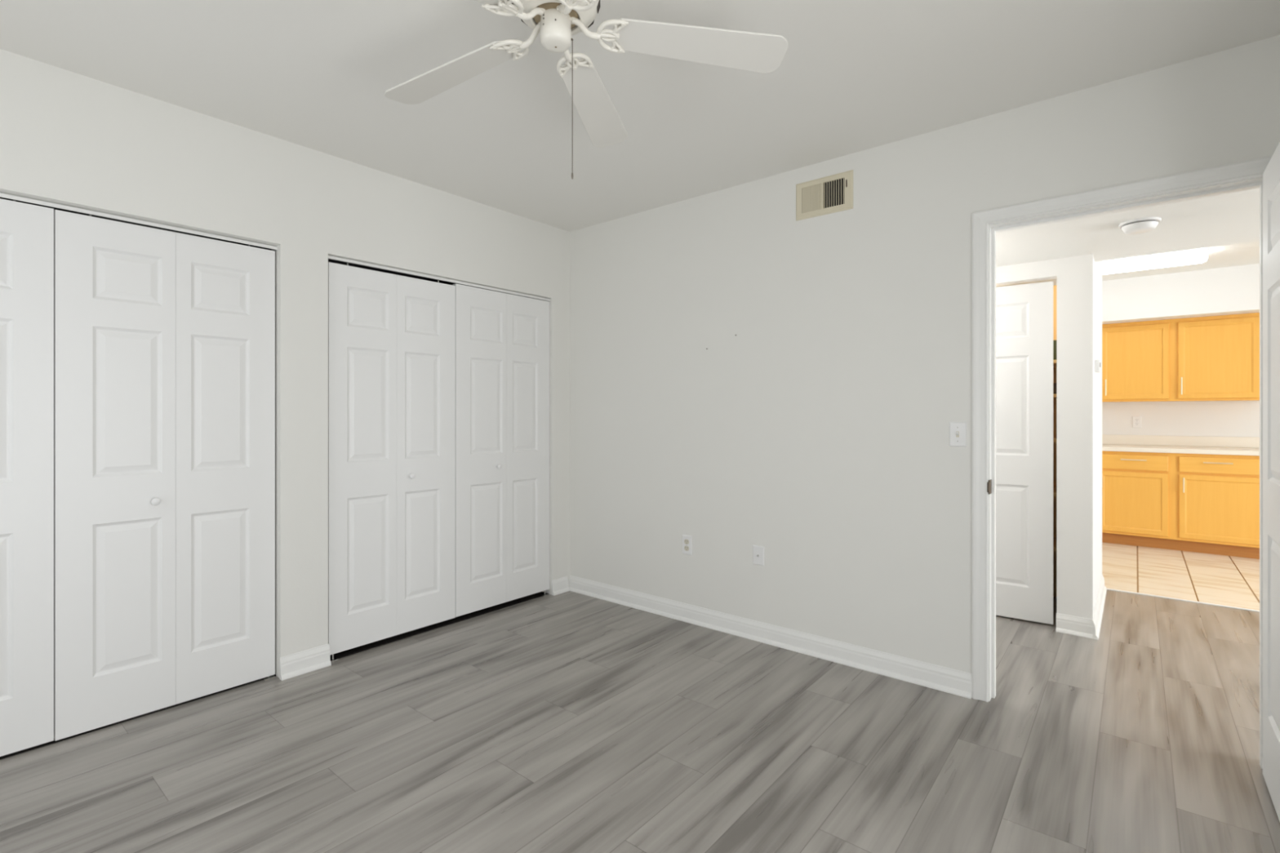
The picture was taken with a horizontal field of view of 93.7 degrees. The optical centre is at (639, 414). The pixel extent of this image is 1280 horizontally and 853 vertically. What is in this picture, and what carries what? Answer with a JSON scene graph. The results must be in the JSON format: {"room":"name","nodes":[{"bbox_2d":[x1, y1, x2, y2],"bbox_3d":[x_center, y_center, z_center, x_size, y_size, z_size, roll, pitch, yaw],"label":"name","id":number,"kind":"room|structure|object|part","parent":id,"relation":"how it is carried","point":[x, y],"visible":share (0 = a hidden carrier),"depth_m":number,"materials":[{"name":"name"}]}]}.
{"room":"empty bedroom","nodes":[
{"label":"empty bedroom","id":0,"kind":"room"},
{"bbox_2d":[0,197,515,295],"bbox_3d":[-1.990,-0.024,3.139,0.740,2.500,3.775,0,0,40],"label":"wall","id":1,"kind":"structure","parent":0,"point":[54,208],"depth_m":3.18,"materials":[{"name":"grey paint"}]},
{"bbox_2d":[0,48,569,678],"bbox_3d":[-1.699,-0.024,2.824,0.110,2.500,3.660,0,0,40],"label":"wall","id":2,"kind":"structure","parent":0,"point":[68,138],"depth_m":2.83,"materials":[{"name":"white paint"}]},
{"bbox_2d":[0,198,53,756],"bbox_3d":[-2.397,0.223,1.964,0.067,2.007,0.690,0,0,40],"label":"door","id":3,"kind":"structure","parent":2,"relation":"in","point":[26,230],"depth_m":2.17,"materials":[{"name":"white paint"}]},
{"bbox_2d":[0,192,276,249],"bbox_3d":[-2.172,-0.777,2.260,0.036,0.019,1.448,0,0,40],"label":"door track","id":4,"kind":"object","parent":2,"relation":"attached to","point":[2,195],"visible":1,"depth_m":2.40,"materials":[{"name":"white metal"}]},
{"bbox_2d":[53,209,275,740],"bbox_3d":[-1.940,0.223,2.517,0.067,2.007,0.739,0,0,40],"label":"door","id":5,"kind":"structure","parent":2,"relation":"in","point":[164,340],"depth_m":2.47,"materials":[{"name":"white paint"}]},
{"bbox_3d":[-1.976,0.356,2.448,0.034,0.032,0.032,0,0,40],"label":"knob","id":6,"kind":"part","parent":5,"relation":"part of","materials":[{"name":"white plastic"}]},
{"bbox_2d":[280,643,331,680],"bbox_3d":[-1.587,1.176,2.853,0.026,0.100,0.220,0,0,40],"label":"baseboard","id":7,"kind":"structure","parent":2,"relation":"attached to","point":[295,664],"depth_m":2.85,"materials":[{"name":"white paint"}]},
{"bbox_2d":[328,255,550,301],"bbox_3d":[-1.090,-0.777,3.529,0.036,0.019,1.464,0,0,40],"label":"door track","id":8,"kind":"object","parent":2,"relation":"attached to","point":[329,256],"visible":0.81,"depth_m":3.39,"materials":[{"name":"white metal"}]},
{"bbox_2d":[328,262,455,662],"bbox_3d":[-1.310,0.223,3.240,0.067,2.007,0.714,0,0,40],"label":"door","id":9,"kind":"structure","parent":8,"relation":"hanging from","point":[392,337],"depth_m":3.21,"materials":[{"name":"white paint"}]},
{"bbox_3d":[-1.250,0.339,3.287,0.034,0.032,0.032,0,0,40],"label":"knob","id":10,"kind":"part","parent":9,"relation":"part of","materials":[{"name":"white plastic"}]},
{"bbox_2d":[452,284,549,617],"bbox_3d":[-0.847,0.223,3.800,0.067,2.007,0.730,0,0,40],"label":"door","id":11,"kind":"structure","parent":8,"relation":"hanging from","point":[502,340],"depth_m":3.76,"materials":[{"name":"white paint"}]},
{"bbox_3d":[-0.879,0.326,3.736,0.034,0.032,0.032,0,0,40],"label":"knob","id":12,"kind":"part","parent":11,"relation":"part of","materials":[{"name":"white plastic"}]},
{"bbox_2d":[551,575,569,595],"bbox_3d":[-0.543,1.176,4.116,0.026,0.100,0.144,0,0,40],"label":"baseboard","id":13,"kind":"structure","parent":2,"relation":"attached to","point":[560,585],"depth_m":4.11,"materials":[{"name":"white paint"}]},
{"bbox_2d":[0,542,1279,852],"bbox_3d":[2.297,1.255,2.667,7.950,0.063,8.710,0,0,40],"label":"floor","id":14,"kind":"structure","parent":0,"point":[569,722],"depth_m":2.19,"materials":[{"name":"grey laminate"}]},
{"bbox_2d":[1053,284,1056,596],"bbox_3d":[2.403,0.181,4.091,0.840,2.090,0.420,0,0,40],"label":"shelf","id":15,"kind":"object","parent":14,"relation":"on","point":[1054,286],"visible":0.02,"depth_m":4.03,"materials":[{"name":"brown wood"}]},
{"bbox_2d":[1053,340,1056,359],"bbox_3d":[2.603,-0.401,3.861,0.150,0.130,0.120,0,0,40],"label":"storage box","id":16,"kind":"object","parent":15,"relation":"on","point":[1054,341],"visible":0.02,"depth_m":3.78,"materials":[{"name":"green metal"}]},
{"bbox_2d":[1053,382,1056,394],"bbox_3d":[2.603,-0.161,3.861,0.150,0.070,0.120,0,0,40],"label":"storage box","id":17,"kind":"object","parent":15,"relation":"on","point":[1054,384],"visible":0.02,"depth_m":3.78,"materials":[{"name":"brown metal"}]},
{"bbox_2d":[1102,450,1173,550],"bbox_3d":[4.720,0.787,5.760,0.576,0.878,0.652,0,0,40],"label":"base cabinet","id":18,"kind":"object","parent":14,"relation":"on","point":[1137,487],"visible":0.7,"depth_m":5.52,"materials":[{"name":"brown wood"}]},
{"bbox_3d":[4.533,0.421,5.514,0.185,0.010,0.035,0,0,40],"label":"handle","id":19,"kind":"part","parent":18,"relation":"part of","materials":[{"name":"silver metal"}]},
{"bbox_3d":[4.543,0.445,5.541,0.501,0.138,0.019,0,0,40],"label":"drawer","id":20,"kind":"part","parent":18,"relation":"part of","materials":[{"name":"brown wood"}]},
{"bbox_3d":[4.543,0.816,5.541,0.501,0.564,0.019,0,0,40],"label":"door","id":21,"kind":"part","parent":18,"relation":"part of","materials":[{"name":"brown wood"}]},
{"bbox_2d":[1106,587,1259,612],"bbox_3d":[4.081,1.224,3.535,2.104,0.005,0.024,0,0,40],"label":"trim","id":22,"kind":"structure","parent":14,"relation":"on","point":[1107,588],"depth_m":3.94,"materials":[{"name":"white paint"}]},
{"bbox_2d":[1173,453,1259,559],"bbox_3d":[5.186,0.787,5.374,0.634,0.878,0.652,0,0,40],"label":"base cabinet","id":23,"kind":"object","parent":14,"relation":"on","point":[1216,497],"visible":0.83,"depth_m":5.18,"materials":[{"name":"brown wood"}]},
{"bbox_2d":[1102,434,1259,455],"bbox_3d":[4.975,0.280,5.561,1.248,0.137,0.633,0,0,40],"label":"countertop","id":24,"kind":"structure","parent":23,"relation":"on","point":[1237,446],"depth_m":5.60,"materials":[{"name":"white laminate"}]},
{"bbox_3d":[4.796,0.626,5.296,0.010,0.130,0.035,0,0,40],"label":"handle","id":25,"kind":"part","parent":23,"relation":"part of","materials":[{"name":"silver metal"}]},
{"bbox_3d":[4.964,0.421,5.157,0.185,0.010,0.035,0,0,40],"label":"handle","id":26,"kind":"part","parent":23,"relation":"part of","materials":[{"name":"silver metal"}]},
{"bbox_3d":[5.005,0.445,5.159,0.558,0.138,0.019,0,0,40],"label":"drawer","id":27,"kind":"part","parent":23,"relation":"part of","materials":[{"name":"brown wood"}]},
{"bbox_3d":[5.005,0.816,5.159,0.558,0.564,0.019,0,0,40],"label":"door","id":28,"kind":"part","parent":23,"relation":"part of","materials":[{"name":"brown wood"}]},
{"bbox_2d":[0,0,1279,280],"bbox_3d":[2.297,-1.314,2.667,7.950,0.080,8.710,0,0,40],"label":"ceiling","id":29,"kind":"structure","parent":0,"point":[852,76],"depth_m":2.26,"materials":[{"name":"white paint"}]},
{"bbox_2d":[384,0,788,179],"bbox_3d":[-0.267,-0.961,1.644,1.247,0.626,1.239,0,0,40],"label":"ceiling fan","id":30,"kind":"object","parent":29,"relation":"hanging from","point":[557,21],"visible":1,"depth_m":1.71,"materials":[{"name":"white wood"}]},
{"bbox_3d":[-0.585,-1.044,1.850,0.493,0.006,0.138,-4,9,29],"label":"blade","id":31,"kind":"part","parent":30,"relation":"part of","materials":[{"name":"white laminate"}]},
{"bbox_3d":[-0.528,-1.044,1.378,0.493,0.006,0.138,-5,14,-43],"label":"blade","id":32,"kind":"part","parent":30,"relation":"part of","materials":[{"name":"white laminate"}]},
{"bbox_3d":[-0.289,-1.068,1.599,0.088,0.056,0.023,0,0,-43],"label":"blade arm","id":33,"kind":"part","parent":30,"relation":"part of","materials":[{"name":"white metal"}]},
{"bbox_3d":[-0.300,-1.068,1.691,0.088,0.056,0.023,0,0,29],"label":"blade arm","id":34,"kind":"part","parent":30,"relation":"part of","materials":[{"name":"white metal"}]},
{"bbox_3d":[-0.199,-1.068,1.581,0.023,0.056,0.088,0,0,-25],"label":"blade arm","id":35,"kind":"part","parent":30,"relation":"part of","materials":[{"name":"white metal"}]},
{"bbox_3d":[-0.216,-1.068,1.730,0.023,0.056,0.088,0,0,11],"label":"blade arm","id":36,"kind":"part","parent":30,"relation":"part of","materials":[{"name":"white metal"}]},
{"bbox_3d":[-0.188,-0.849,1.653,0.009,0.371,0.006,0,0,0],"label":"pull chain","id":37,"kind":"part","parent":30,"relation":"part of","materials":[{"name":"silver metal"}]},
{"bbox_3d":[-0.154,-1.068,1.662,0.088,0.056,0.023,0,0,-7],"label":"blade arm","id":38,"kind":"part","parent":30,"relation":"part of","materials":[{"name":"white metal"}]},
{"bbox_3d":[-0.153,-1.044,2.049,0.138,0.006,0.493,-11,-6,10],"label":"blade","id":39,"kind":"part","parent":30,"relation":"part of","materials":[{"name":"white wood"}]},
{"bbox_3d":[0.170,-1.044,1.701,0.493,0.006,0.138,4,-11,-7],"label":"blade","id":40,"kind":"part","parent":30,"relation":"part of","materials":[{"name":"white wood"}]},
{"bbox_2d":[1102,248,1208,275],"bbox_3d":[4.149,-1.233,4.905,0.715,0.082,0.216,0,0,40],"label":"ceiling light","id":41,"kind":"object","parent":29,"relation":"attached to","point":[1199,255],"visible":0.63,"depth_m":4.81,"materials":[{"name":"white plastic"}]},
{"bbox_2d":[569,35,1279,673],"bbox_3d":[1.955,-0.024,2.253,7.950,2.500,0.115,0,0,40],"label":"wall","id":42,"kind":"structure","parent":0,"point":[815,434],"depth_m":3.02,"materials":[{"name":"white paint"}]},
{"bbox_2d":[682,534,692,555],"bbox_3d":[0.278,0.776,3.560,0.070,0.114,0.007,0,0,40],"label":"wall outlet","id":43,"kind":"object","parent":42,"relation":"attached to","point":[686,540],"visible":1,"depth_m":3.56,"materials":[{"name":"white plastic"}]},
{"bbox_2d":[684,546,688,551],"bbox_3d":[0.276,0.796,3.558,0.034,0.028,0.002,0,0,40],"label":"receptacle","id":44,"kind":"object","parent":43,"relation":"attached to","point":[686,548],"depth_m":3.56,"materials":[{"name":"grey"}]},
{"bbox_2d":[684,539,688,544],"bbox_3d":[0.276,0.757,3.558,0.034,0.028,0.002,0,0,40],"label":"receptacle","id":45,"kind":"object","parent":43,"relation":"attached to","point":[686,541],"depth_m":3.56,"materials":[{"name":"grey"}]},
{"bbox_2d":[752,544,764,565],"bbox_3d":[0.640,0.767,3.256,0.068,0.104,0.014,0,0,40],"label":"cable jack","id":46,"kind":"object","parent":42,"relation":"attached to","point":[757,551],"visible":1,"depth_m":3.25,"materials":[{"name":"white plastic"}]},
{"bbox_2d":[568,575,971,698],"bbox_3d":[0.467,1.176,3.391,2.506,0.100,0.026,0,0,40],"label":"baseboard","id":47,"kind":"structure","parent":42,"relation":"attached to","point":[948,680],"depth_m":3.12,"materials":[{"name":"white paint"}]},
{"bbox_2d":[795,169,853,221],"bbox_3d":[0.923,-1.099,3.024,0.298,0.190,0.011,0,0,40],"label":"air vent","id":48,"kind":"object","parent":42,"relation":"in","point":[833,193],"visible":1,"depth_m":3.02,"materials":[{"name":"beige metal"}]},
{"bbox_2d":[949,422,966,446],"bbox_3d":[1.392,0.089,2.632,0.068,0.108,0.017,0,0,40],"label":"light switch","id":49,"kind":"object","parent":42,"relation":"attached to","point":[957,430],"visible":1,"depth_m":2.63,"materials":[{"name":"white plastic"}]},
{"bbox_2d":[971,155,1271,768],"bbox_3d":[1.841,0.178,2.336,0.958,2.096,0.132,0,0,40],"label":"door frame","id":50,"kind":"structure","parent":42,"relation":"attached to","point":[1253,168],"depth_m":2.56,"materials":[{"name":"white paint"}]},
{"bbox_3d":[1.499,0.311,2.571,0.005,0.060,0.048,0,0,40],"label":"strike plate","id":51,"kind":"part","parent":50,"relation":"part of","materials":[{"name":"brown metal"}]},
{"bbox_2d":[1262,142,1279,822],"bbox_3d":[1.865,0.202,1.707,0.041,2.024,0.822,0,0,40],"label":"door","id":52,"kind":"structure","parent":42,"relation":"in","point":[1271,175],"depth_m":1.94,"materials":[{"name":"white paint"}]},
{"bbox_2d":[995,253,1102,619],"bbox_3d":[2.071,-0.024,3.713,1.170,2.500,2.285,0,0,40],"label":"wall","id":53,"kind":"structure","parent":0,"point":[1077,280],"depth_m":3.36,"materials":[{"name":"white paint"}]},
{"bbox_2d":[995,281,1053,624],"bbox_3d":[2.098,0.230,3.666,0.702,1.992,0.067,0,0,36],"label":"door","id":54,"kind":"structure","parent":53,"relation":"in","point":[1024,312],"depth_m":3.55,"materials":[{"name":"white paint"}]},
{"bbox_2d":[1055,574,1106,639],"bbox_3d":[2.804,1.176,3.790,0.191,0.100,1.222,0,0,40],"label":"baseboard","id":55,"kind":"structure","parent":53,"relation":"attached to","point":[1065,624],"depth_m":3.35,"materials":[{"name":"white paint"}]},
{"bbox_2d":[1094,360,1100,372],"bbox_3d":[2.667,-0.279,3.497,0.023,0.070,0.090,0,0,40],"label":"thermostat","id":56,"kind":"object","parent":53,"relation":"attached to","point":[1097,362],"visible":1,"depth_m":3.46,"materials":[{"name":"white plastic"}]},
{"bbox_2d":[1100,533,1102,551],"bbox_3d":[3.094,0.861,4.026,0.007,0.114,0.070,0,0,40],"label":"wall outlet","id":57,"kind":"object","parent":53,"relation":"attached to","point":[1100,533],"visible":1,"depth_m":4.01,"materials":[{"name":"white plastic"}]},
{"bbox_2d":[995,187,1259,266],"bbox_3d":[2.503,-1.116,2.721,2.900,0.475,1.305,0,0,40],"label":"ceiling","id":58,"kind":"structure","parent":0,"point":[1230,218],"depth_m":2.90,"materials":[{"name":"white paint"}]},
{"bbox_2d":[1118,217,1161,234],"bbox_3d":[2.290,-0.858,2.751,0.152,0.041,0.152,0,0,40],"label":"flush-mount ceiling light","id":59,"kind":"object","parent":58,"relation":"attached to","point":[1140,225],"visible":1,"depth_m":2.71,"materials":[{"name":"white glass"}]},
{"bbox_3d":[2.290,-0.874,2.751,0.152,0.010,0.152,0,0,40],"label":"plate","id":60,"kind":"part","parent":59,"relation":"part of","materials":[{"name":"white plastic"}]},
{"bbox_2d":[1102,400,1259,437],"bbox_3d":[5.242,-0.024,4.229,5.400,2.500,2.550,0,0,40],"label":"wall","id":61,"kind":"structure","parent":0,"point":[1201,418],"depth_m":5.76,"materials":[{"name":"white paint"}]},
{"bbox_2d":[1132,416,1141,427],"bbox_3d":[4.955,0.078,5.986,0.070,0.114,0.007,0,0,40],"label":"wall outlet","id":62,"kind":"object","parent":61,"relation":"attached to","point":[1136,420],"visible":1,"depth_m":5.99,"materials":[{"name":"white plastic"}]},
{"bbox_2d":[1102,319,1173,402],"bbox_3d":[4.821,-0.503,5.874,0.587,0.763,0.347,0,0,40],"label":"upper cabinet","id":63,"kind":"object","parent":61,"relation":"attached to","point":[1137,357],"visible":0.93,"depth_m":5.75,"materials":[{"name":"brown wood"}]},
{"bbox_2d":[1102,434,1259,448],"bbox_3d":[5.170,0.260,5.797,1.248,0.097,0.020,0,0,40],"label":"backsplash","id":64,"kind":"structure","parent":61,"relation":"attached to","point":[1149,440],"depth_m":5.75,"materials":[{"name":"white laminate"}]},
{"bbox_2d":[1173,312,1259,401],"bbox_3d":[5.282,-0.503,5.493,0.608,0.763,0.347,0,0,40],"label":"upper cabinet","id":65,"kind":"object","parent":61,"relation":"attached to","point":[1215,357],"visible":0.97,"depth_m":5.40,"materials":[{"name":"brown wood"}]},
{"bbox_2d":[1102,263,1259,324],"bbox_3d":[5.139,-1.080,5.502,1.580,0.388,0.520,0,0,40],"label":"wall","id":66,"kind":"structure","parent":0,"point":[1234,290],"depth_m":5.39,"materials":[{"name":"white paint"}]}
]}

